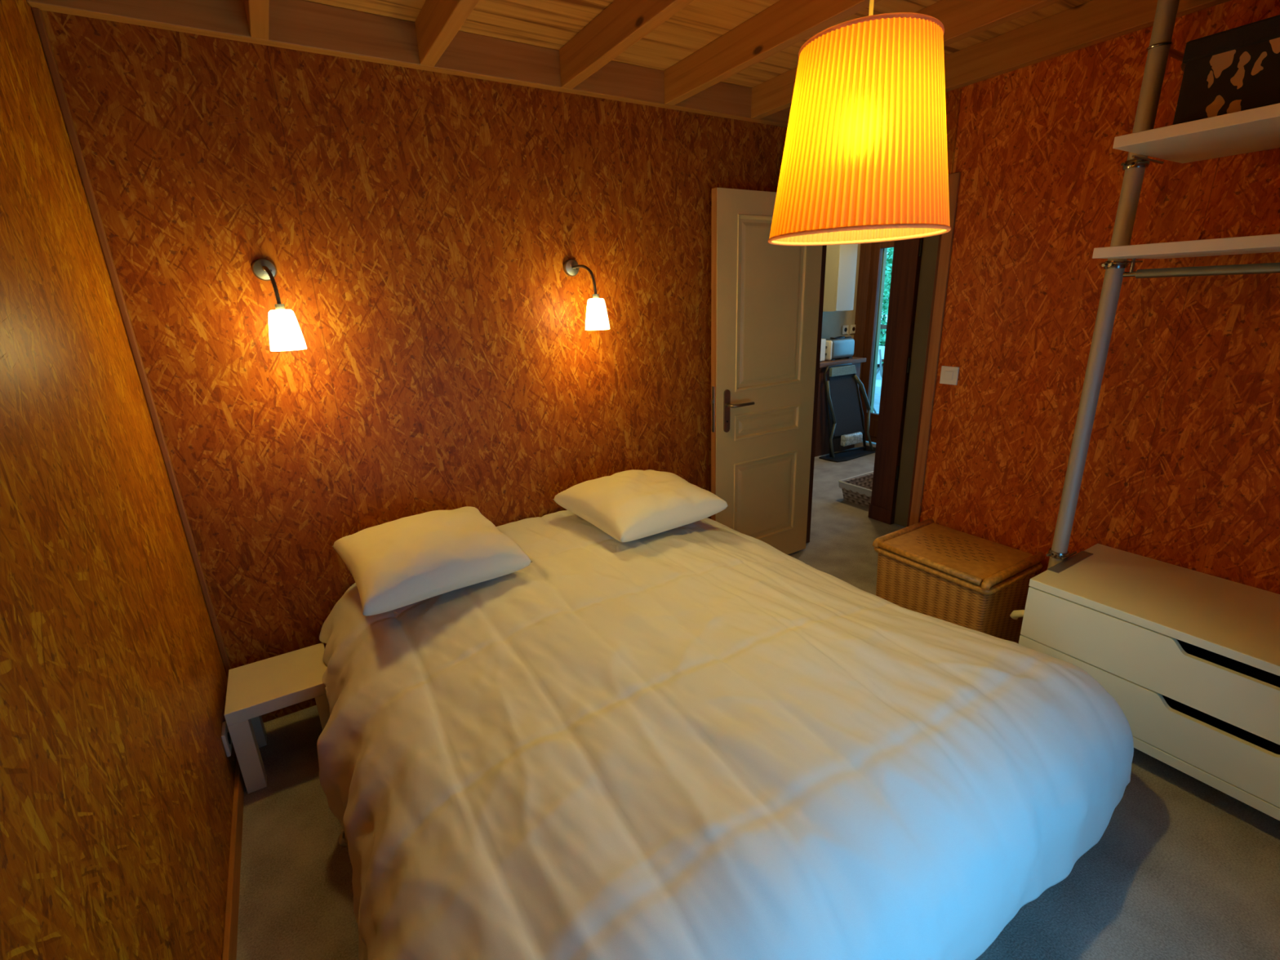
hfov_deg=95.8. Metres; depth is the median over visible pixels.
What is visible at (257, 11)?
joist
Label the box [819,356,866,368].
countertop
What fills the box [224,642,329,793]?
nightstand
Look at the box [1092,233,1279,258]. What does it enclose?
shelf
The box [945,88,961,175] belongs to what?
trim
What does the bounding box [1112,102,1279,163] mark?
shelf
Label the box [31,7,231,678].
trim
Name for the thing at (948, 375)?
light switch
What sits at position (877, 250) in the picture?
door
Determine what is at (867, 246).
trim
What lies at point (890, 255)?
bush
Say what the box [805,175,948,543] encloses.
trim
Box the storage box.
[1173,14,1279,124]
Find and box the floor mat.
[818,445,875,462]
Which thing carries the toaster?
on the countertop at (821, 448)
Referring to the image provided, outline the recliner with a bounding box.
[823,363,873,457]
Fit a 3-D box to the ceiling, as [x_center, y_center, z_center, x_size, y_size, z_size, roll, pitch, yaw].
[0.367,-1.352,1.133,3.200,0.060,2.860,-12,20,-30]
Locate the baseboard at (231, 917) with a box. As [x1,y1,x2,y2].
[222,755,244,959]
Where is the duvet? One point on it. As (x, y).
(700, 740)
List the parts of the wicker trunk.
rail, lid, rail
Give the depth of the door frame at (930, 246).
3.58 m
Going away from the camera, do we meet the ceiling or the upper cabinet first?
the ceiling
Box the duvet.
[316,510,1133,959]
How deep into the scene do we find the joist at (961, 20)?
1.90 m
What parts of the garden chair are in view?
seat, backrest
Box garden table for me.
[878,346,884,359]
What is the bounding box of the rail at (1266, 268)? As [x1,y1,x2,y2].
[1122,257,1279,278]
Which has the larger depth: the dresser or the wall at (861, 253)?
the wall at (861, 253)
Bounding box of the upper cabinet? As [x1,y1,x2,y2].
[822,244,857,311]
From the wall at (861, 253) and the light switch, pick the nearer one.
the light switch
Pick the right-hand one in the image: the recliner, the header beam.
the recliner
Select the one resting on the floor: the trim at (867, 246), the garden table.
the garden table
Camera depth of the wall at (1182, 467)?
2.12 m
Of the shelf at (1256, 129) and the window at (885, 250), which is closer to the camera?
the shelf at (1256, 129)
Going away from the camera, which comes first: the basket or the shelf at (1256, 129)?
the shelf at (1256, 129)
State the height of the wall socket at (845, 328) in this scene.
0.085 m
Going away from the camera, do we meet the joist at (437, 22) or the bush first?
the joist at (437, 22)
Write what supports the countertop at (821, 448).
on the floor
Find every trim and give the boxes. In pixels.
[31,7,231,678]
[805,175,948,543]
[855,242,871,393]
[867,237,923,524]
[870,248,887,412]
[909,172,960,525]
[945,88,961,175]
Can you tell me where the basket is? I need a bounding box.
[838,471,873,507]
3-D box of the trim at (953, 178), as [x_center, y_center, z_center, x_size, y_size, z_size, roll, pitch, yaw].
[1.385,-0.370,2.780,0.012,1.987,0.049,-12,20,-30]
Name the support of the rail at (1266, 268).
attached to the shelf at (1269, 242)
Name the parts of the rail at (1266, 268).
rail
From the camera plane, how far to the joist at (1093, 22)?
2.06 m
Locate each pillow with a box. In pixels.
[332,506,532,616]
[552,469,728,542]
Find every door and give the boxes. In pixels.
[711,187,822,554]
[859,240,894,442]
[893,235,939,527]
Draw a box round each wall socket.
[221,721,231,756]
[841,324,848,334]
[849,324,855,333]
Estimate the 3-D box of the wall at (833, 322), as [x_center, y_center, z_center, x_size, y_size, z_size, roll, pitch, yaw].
[1.188,-1.359,5.339,2.450,2.350,0.098,-12,20,-30]
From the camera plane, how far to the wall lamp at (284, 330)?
1.79 m
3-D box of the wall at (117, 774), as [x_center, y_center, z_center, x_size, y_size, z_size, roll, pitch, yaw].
[-0.906,0.124,0.742,0.100,2.430,2.660,-12,20,-30]
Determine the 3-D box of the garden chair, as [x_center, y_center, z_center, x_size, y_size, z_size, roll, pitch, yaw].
[2.955,-1.204,7.197,0.591,0.891,0.424,-12,20,-30]
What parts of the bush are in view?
stem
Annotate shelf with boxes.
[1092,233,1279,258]
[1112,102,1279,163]
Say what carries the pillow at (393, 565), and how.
on the duvet
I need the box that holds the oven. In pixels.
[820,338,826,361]
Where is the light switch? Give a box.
[939,365,959,385]
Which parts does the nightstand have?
leg, leg, leg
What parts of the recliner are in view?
armrest, leg, seat, armrest, leg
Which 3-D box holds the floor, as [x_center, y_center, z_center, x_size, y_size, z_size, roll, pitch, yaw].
[3.004,-0.887,7.811,14.100,0.160,10.760,-12,20,-30]
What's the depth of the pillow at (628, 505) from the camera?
2.39 m
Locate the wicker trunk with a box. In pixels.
[872,518,1044,643]
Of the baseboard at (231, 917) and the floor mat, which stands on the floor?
the floor mat
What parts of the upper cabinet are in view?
cabinet door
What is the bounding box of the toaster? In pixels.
[824,336,854,360]
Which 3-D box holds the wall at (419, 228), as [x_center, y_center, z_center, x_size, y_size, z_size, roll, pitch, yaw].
[-0.337,-0.489,2.621,3.150,2.430,0.100,-12,20,-30]
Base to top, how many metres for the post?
2.430 m
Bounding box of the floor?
[235,365,1279,959]
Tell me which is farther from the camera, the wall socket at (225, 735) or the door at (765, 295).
the door at (765, 295)
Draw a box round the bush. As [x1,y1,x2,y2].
[876,247,893,366]
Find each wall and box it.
[0,0,235,959]
[40,9,787,722]
[821,243,860,338]
[852,243,863,356]
[919,0,1279,635]
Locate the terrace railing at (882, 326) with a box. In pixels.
[880,324,886,361]
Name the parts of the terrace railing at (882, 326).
handrail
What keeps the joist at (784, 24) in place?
attached to the ceiling
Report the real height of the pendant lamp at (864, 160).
0.670 m
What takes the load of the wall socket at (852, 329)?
attached to the wall at (833, 322)
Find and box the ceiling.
[303,0,1092,88]
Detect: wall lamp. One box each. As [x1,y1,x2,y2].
[251,258,306,351]
[563,258,609,330]
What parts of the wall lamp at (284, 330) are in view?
plate, lamp shade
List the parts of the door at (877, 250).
panel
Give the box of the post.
[1045,0,1185,568]
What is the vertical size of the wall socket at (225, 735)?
0.082 m
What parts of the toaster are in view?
panel, power cord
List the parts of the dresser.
mounting plate, drawer, drawer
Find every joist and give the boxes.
[243,0,269,39]
[414,0,479,66]
[559,0,693,88]
[663,0,880,105]
[751,0,1062,119]
[943,0,1231,92]
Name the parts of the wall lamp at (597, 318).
plate, lamp shade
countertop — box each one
[814,356,866,457]
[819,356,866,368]
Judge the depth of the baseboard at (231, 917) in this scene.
1.60 m
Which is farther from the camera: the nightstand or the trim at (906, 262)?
the trim at (906, 262)
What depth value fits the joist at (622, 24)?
1.90 m
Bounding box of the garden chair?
[873,349,882,413]
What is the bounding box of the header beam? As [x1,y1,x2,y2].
[26,0,791,127]
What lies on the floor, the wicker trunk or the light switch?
the wicker trunk
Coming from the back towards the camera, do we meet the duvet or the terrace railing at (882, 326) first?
the terrace railing at (882, 326)
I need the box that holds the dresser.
[1009,543,1279,821]
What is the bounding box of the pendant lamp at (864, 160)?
[768,0,951,245]
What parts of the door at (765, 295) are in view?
lock plate, handle plate, lever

